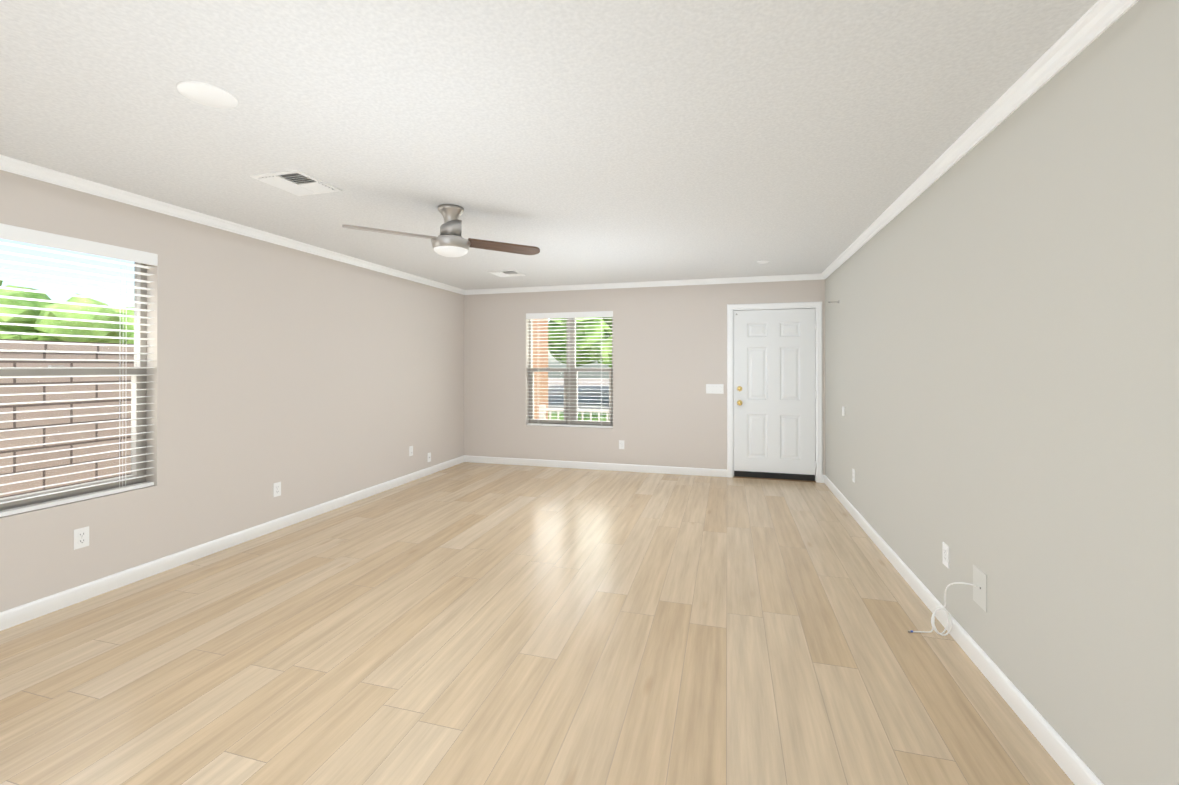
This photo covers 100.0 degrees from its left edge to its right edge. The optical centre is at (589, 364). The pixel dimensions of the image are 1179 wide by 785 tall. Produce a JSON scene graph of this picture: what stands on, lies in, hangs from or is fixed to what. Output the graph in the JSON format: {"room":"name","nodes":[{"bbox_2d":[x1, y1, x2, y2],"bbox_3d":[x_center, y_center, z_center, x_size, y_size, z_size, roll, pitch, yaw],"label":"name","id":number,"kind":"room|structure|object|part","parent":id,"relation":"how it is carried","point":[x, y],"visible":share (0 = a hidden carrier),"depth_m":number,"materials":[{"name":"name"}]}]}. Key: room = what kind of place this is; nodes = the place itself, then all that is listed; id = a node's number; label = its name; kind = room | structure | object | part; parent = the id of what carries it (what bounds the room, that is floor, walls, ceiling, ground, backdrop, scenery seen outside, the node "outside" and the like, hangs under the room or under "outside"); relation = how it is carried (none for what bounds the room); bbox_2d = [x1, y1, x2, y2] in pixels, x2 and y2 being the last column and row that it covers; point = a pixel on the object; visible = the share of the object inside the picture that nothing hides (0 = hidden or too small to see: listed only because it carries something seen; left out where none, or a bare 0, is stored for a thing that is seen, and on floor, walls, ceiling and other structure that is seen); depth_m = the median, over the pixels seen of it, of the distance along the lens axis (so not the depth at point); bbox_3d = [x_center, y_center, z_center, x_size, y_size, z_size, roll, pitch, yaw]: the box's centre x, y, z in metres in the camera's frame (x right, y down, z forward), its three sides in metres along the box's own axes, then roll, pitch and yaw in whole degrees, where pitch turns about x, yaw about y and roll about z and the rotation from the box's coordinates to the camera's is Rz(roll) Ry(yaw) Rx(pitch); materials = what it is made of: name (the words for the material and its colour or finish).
{"room":"empty living room","nodes":[
{"label":"empty living room","id":0,"kind":"room"},
{"bbox_2d":[0,170,463,611],"bbox_3d":[-3.183,0.149,2.342,0.160,2.440,10.140,0,0,16],"label":"wall","id":1,"kind":"structure","parent":0,"point":[307,380],"depth_m":3.83,"materials":[{"name":"beige paint"}]},
{"bbox_2d":[0,242,146,510],"bbox_3d":[-3.080,0.034,2.843,0.080,1.525,0.920,0,0,16],"label":"window","id":2,"kind":"structure","parent":1,"relation":"in","point":[48,372],"depth_m":3.07,"materials":[{"name":"beige plastic"}]},
{"bbox_2d":[0,223,157,516],"bbox_3d":[-3.001,0.032,2.821,0.074,1.520,0.916,0,0,16],"label":"window blind","id":3,"kind":"object","parent":2,"relation":"attached to","point":[28,236],"visible":1,"depth_m":2.86,"materials":[{"name":"white plastic"}]},
{"bbox_2d":[74,526,88,549],"bbox_3d":[-2.948,1.006,2.871,0.008,0.114,0.070,0,0,16],"label":"electrical outlet","id":4,"kind":"object","parent":1,"relation":"attached to","point":[81,537],"visible":1,"depth_m":2.87,"materials":[{"name":"white plastic"}]},
{"bbox_2d":[0,455,463,630],"bbox_3d":[-3.099,1.324,2.315,0.013,0.091,9.820,0,0,16],"label":"baseboard","id":5,"kind":"structure","parent":1,"relation":"attached to","point":[9,618],"depth_m":3.38,"materials":[{"name":"white wood"}]},
{"bbox_2d":[0,155,463,294],"bbox_3d":[-3.084,-1.039,2.318,0.047,0.064,9.820,0,0,16],"label":"crown molding","id":6,"kind":"structure","parent":1,"relation":"attached to","point":[8,164],"depth_m":3.37,"materials":[{"name":"white wood"}]},
{"bbox_2d":[273,482,280,496],"bbox_3d":[-2.600,1.040,4.118,0.008,0.114,0.070,0,0,16],"label":"electrical outlet","id":7,"kind":"object","parent":1,"relation":"attached to","point":[276,489],"visible":1,"depth_m":4.11,"materials":[{"name":"white plastic"}]},
{"bbox_2d":[409,446,412,455],"bbox_3d":[-2.114,1.025,5.862,0.008,0.114,0.070,0,0,16],"label":"electrical outlet","id":8,"kind":"object","parent":1,"relation":"attached to","point":[410,450],"visible":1,"depth_m":5.85,"materials":[{"name":"white plastic"}]},
{"bbox_2d":[427,452,430,461],"bbox_3d":[-2.014,1.166,6.218,0.008,0.114,0.070,0,0,16],"label":"electrical outlet","id":9,"kind":"object","parent":1,"relation":"attached to","point":[428,457],"visible":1,"depth_m":6.21,"materials":[{"name":"white plastic"}]},
{"bbox_2d":[0,462,1074,784],"bbox_3d":[-0.835,1.417,1.683,5.036,0.100,10.140,0,0,16],"label":"floor","id":10,"kind":"structure","parent":0,"point":[480,624],"depth_m":2.31,"materials":[{"name":"brown wood"}]},
{"bbox_2d":[0,0,1097,289],"bbox_3d":[-0.835,-1.133,1.691,5.036,0.120,10.140,0,0,16],"label":"ceiling","id":11,"kind":"structure","parent":0,"point":[578,142],"depth_m":2.12,"materials":[{"name":"paint"}]},
{"bbox_2d":[176,81,237,107],"bbox_3d":[-1.514,-1.068,1.963,0.194,0.008,0.194,0,0,16],"label":"cover plate","id":12,"kind":"object","parent":11,"relation":"attached to","point":[206,94],"visible":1,"depth_m":1.95,"materials":[{"name":"white plastic"}]},
{"bbox_2d":[250,169,341,195],"bbox_3d":[-1.717,-1.060,2.913,0.330,0.017,0.330,0,0,16],"label":"ceiling vent","id":13,"kind":"object","parent":11,"relation":"in","point":[298,182],"visible":0.94,"depth_m":2.88,"materials":[{"name":"white metal"}]},
{"bbox_2d":[342,204,539,256],"bbox_3d":[-0.945,-0.902,3.372,0.951,0.330,1.010,0,0,16],"label":"ceiling fan","id":14,"kind":"object","parent":11,"relation":"hanging from","point":[449,241],"visible":1,"depth_m":3.32,"materials":[{"name":"silver metal"}]},
{"bbox_3d":[-1.252,-0.856,3.183,0.610,0.028,0.140,0,10,-31],"label":"blade","id":15,"kind":"part","parent":14,"relation":"part of","materials":[{"name":"brown wood"}]},
{"bbox_3d":[-0.945,-0.760,3.371,0.228,0.046,0.228,0,0,16],"label":"glass","id":16,"kind":"part","parent":14,"relation":"part of","materials":[{"name":"white glass"}]},
{"bbox_3d":[-0.945,-0.924,3.372,0.262,0.286,0.262,0,0,16],"label":"motor","id":17,"kind":"part","parent":14,"relation":"part of","materials":[{"name":"silver metal"}]},
{"bbox_3d":[-0.639,-0.855,3.560,0.610,0.028,0.140,0,-10,-31],"label":"blade","id":18,"kind":"part","parent":14,"relation":"part of","materials":[{"name":"brown wood"}]},
{"bbox_2d":[487,270,525,276],"bbox_3d":[-0.959,-1.052,5.743,0.330,0.017,0.330,0,0,16],"label":"ceiling vent","id":19,"kind":"object","parent":11,"relation":"in","point":[506,273],"visible":1,"depth_m":5.69,"materials":[{"name":"white metal"}]},
{"bbox_2d":[757,260,768,263],"bbox_3d":[1.787,-1.056,5.091,0.120,0.013,0.120,0,0,16],"label":"ceiling detector","id":20,"kind":"object","parent":11,"relation":"attached to","point":[763,261],"visible":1,"depth_m":5.06,"materials":[{"name":"white plastic"}]},
{"bbox_2d":[464,279,824,474],"bbox_3d":[0.506,0.162,6.494,4.716,2.440,0.160,0,0,16],"label":"wall","id":21,"kind":"structure","parent":0,"point":[669,353],"depth_m":6.39,"materials":[{"name":"beige paint"}]},
{"bbox_2d":[529,317,612,425],"bbox_3d":[-0.252,0.068,6.742,1.226,1.540,0.080,0,0,16],"label":"window","id":22,"kind":"structure","parent":21,"relation":"in","point":[568,382],"depth_m":6.72,"materials":[{"name":"beige plastic"}]},
{"bbox_2d":[526,311,612,427],"bbox_3d":[-0.274,0.066,6.662,1.222,1.535,0.074,0,0,16],"label":"window blind","id":23,"kind":"object","parent":22,"relation":"attached to","point":[584,315],"visible":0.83,"depth_m":6.63,"materials":[{"name":"white plastic"}]},
{"bbox_2d":[464,455,726,476],"bbox_3d":[-0.034,1.337,6.550,3.584,0.091,0.013,0,0,16],"label":"baseboard","id":24,"kind":"structure","parent":21,"relation":"attached to","point":[477,459],"depth_m":6.49,"materials":[{"name":"white wood"}]},
{"bbox_2d":[619,440,623,448],"bbox_3d":[0.418,1.042,6.428,0.070,0.114,0.008,0,0,16],"label":"electrical outlet","id":25,"kind":"object","parent":21,"relation":"attached to","point":[621,444],"visible":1,"depth_m":6.43,"materials":[{"name":"white plastic"}]},
{"bbox_2d":[464,274,819,294],"bbox_3d":[0.475,-1.026,6.398,4.590,0.064,0.047,0,0,16],"label":"crown molding","id":26,"kind":"structure","parent":21,"relation":"attached to","point":[798,277],"depth_m":6.31,"materials":[{"name":"white"}]},
{"bbox_2d":[706,384,723,393],"bbox_3d":[1.551,0.302,6.111,0.204,0.113,0.014,0,0,16],"label":"switch plate","id":27,"kind":"object","parent":21,"relation":"attached to","point":[714,388],"visible":1,"depth_m":6.10,"materials":[{"name":"white plastic"}]},
{"bbox_2d":[733,475,815,481],"bbox_3d":[2.229,1.375,6.003,0.928,0.012,0.172,0,0,16],"label":"door threshold sill","id":28,"kind":"structure","parent":21,"relation":"attached to","point":[773,479],"depth_m":5.92,"materials":[{"name":"brown metal"}]},
{"bbox_2d":[727,301,822,482],"bbox_3d":[2.229,0.321,6.003,1.076,2.120,0.178,0,0,16],"label":"door frame","id":29,"kind":"structure","parent":21,"relation":"attached to","point":[730,307],"depth_m":5.91,"materials":[{"name":"white wood"}]},
{"bbox_2d":[734,308,816,474],"bbox_3d":[2.214,0.354,5.924,0.934,2.028,0.118,0,0,16],"label":"door","id":30,"kind":"structure","parent":21,"relation":"in","point":[774,391],"depth_m":5.94,"materials":[{"name":"white wood"}]},
{"bbox_3d":[1.825,0.381,6.010,0.066,0.235,0.074,0,0,16],"label":"knob","id":31,"kind":"part","parent":30,"relation":"part of","materials":[{"name":"gold metal"}]},
{"bbox_2d":[734,471,814,480],"bbox_3d":[2.210,1.333,5.933,0.912,0.070,0.010,0,0,16],"label":"door sweep","id":32,"kind":"object","parent":30,"relation":"attached to","point":[774,475],"depth_m":5.92,"materials":[{"name":"black rubber"}]},
{"bbox_3d":[2.657,0.365,5.806,0.016,1.720,0.016,0,0,16],"label":"door hinges","id":33,"kind":"part","parent":30,"relation":"part of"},
{"bbox_2d":[825,0,1178,784],"bbox_3d":[1.514,0.145,1.032,0.160,2.440,10.140,0,0,16],"label":"wall","id":34,"kind":"structure","parent":0,"point":[1001,350],"depth_m":1.74,"materials":[{"name":"grey paint"}]},
{"bbox_2d":[852,469,854,482],"bbox_3d":[2.386,1.004,4.472,0.008,0.114,0.070,0,0,16],"label":"electrical outlet","id":35,"kind":"object","parent":34,"relation":"attached to","point":[853,475],"visible":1,"depth_m":4.46,"materials":[{"name":"white plastic"}]},
{"bbox_2d":[942,542,948,568],"bbox_3d":[1.860,0.995,2.584,0.008,0.114,0.070,0,0,16],"label":"electrical outlet","id":36,"kind":"object","parent":34,"relation":"attached to","point":[945,554],"visible":1,"depth_m":2.58,"materials":[{"name":"white plastic"}]},
{"bbox_2d":[822,475,1103,784],"bbox_3d":[1.421,1.320,1.054,0.032,0.091,9.820,0,0,16],"label":"baseboard","id":37,"kind":"structure","parent":34,"relation":"attached to","point":[1074,767],"depth_m":2.10,"materials":[{"name":"white wood"}]},
{"bbox_2d":[820,0,1138,279],"bbox_3d":[1.414,-1.042,1.063,0.047,0.064,9.820,0,0,16],"label":"crown molding","id":38,"kind":"structure","parent":34,"relation":"attached to","point":[1098,18],"depth_m":1.94,"materials":[{"name":"white wood"}]},
{"bbox_2d":[973,564,986,611],"bbox_3d":[1.765,1.009,2.236,0.005,0.164,0.120,0,0,16],"label":"outlet","id":39,"kind":"object","parent":34,"relation":"attached to","point":[980,590],"visible":1,"depth_m":2.23,"materials":[{"name":"white plastic"}]},
{"bbox_2d":[908,582,977,635],"bbox_3d":[1.698,1.185,2.396,0.208,0.367,0.259,0,0,16],"label":"cord","id":40,"kind":"object","parent":39,"relation":"attached to","point":[933,619],"visible":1,"depth_m":2.48,"materials":[{"name":"white plastic"}]},
{"label":"outside","id":41,"kind":"structure","parent":0,"visible":0},
{"bbox_2d":[548,379,608,420],"bbox_3d":[0.518,1.639,15.310,80.000,0.100,90.000,0,0,16],"label":"yard","id":42,"kind":"structure","parent":41,"point":[554,384],"depth_m":25.05,"materials":[{"name":"grey concrete"}]},
{"bbox_2d":[0,285,54,339],"bbox_3d":[-10.252,0.104,8.021,2.298,2.924,2.382,0,0,16],"label":"tree","id":43,"kind":"object","parent":42,"relation":"on","point":[22,311],"depth_m":8.23,"materials":[{"name":"green plant"}]},
{"bbox_2d":[0,339,133,497],"bbox_3d":[-6.279,0.655,0.806,0.240,1.780,22.400,0,0,16],"label":"fence","id":44,"kind":"object","parent":42,"relation":"on","point":[65,429],"depth_m":4.76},
{"bbox_2d":[34,294,133,343],"bbox_3d":[-9.231,0.174,9.204,2.170,2.792,2.182,0,0,16],"label":"tree","id":45,"kind":"object","parent":42,"relation":"on","point":[68,331],"depth_m":8.36,"materials":[{"name":"green plant"}]},
{"bbox_2d":[112,307,133,312],"bbox_3d":[-9.709,0.139,10.612,2.310,2.871,2.309,0,0,16],"label":"tree","id":46,"kind":"object","parent":42,"relation":"on","point":[124,310],"depth_m":9.80,"materials":[{"name":"green plant"}]},
{"bbox_2d":[533,319,547,418],"bbox_3d":[-4.056,-0.308,13.062,6.000,3.780,2.600,0,0,16],"label":"building","id":47,"kind":"structure","parent":42,"relation":"on","point":[537,375],"depth_m":12.73,"materials":[{"name":"orange brick"}]},
{"bbox_2d":[539,405,608,420],"bbox_3d":[1.651,1.169,8.767,5.400,0.800,0.100,0,0,16],"label":"porch railing","id":48,"kind":"object","parent":42,"relation":"on","point":[542,415],"depth_m":9.35,"materials":[{"name":"beige wood"}]},
{"bbox_2d":[548,317,611,366],"bbox_3d":[1.159,-1.327,19.764,5.699,5.858,5.850,0,0,16],"label":"tree","id":49,"kind":"object","parent":42,"relation":"on","point":[578,339],"depth_m":18.21,"materials":[{"name":"green plant"}]},
{"bbox_2d":[590,317,611,367],"bbox_3d":[1.637,-0.365,14.244,3.083,3.902,3.368,0,0,16],"label":"tree","id":50,"kind":"object","parent":42,"relation":"on","point":[605,354],"depth_m":13.56,"materials":[{"name":"green plant"}]}
]}

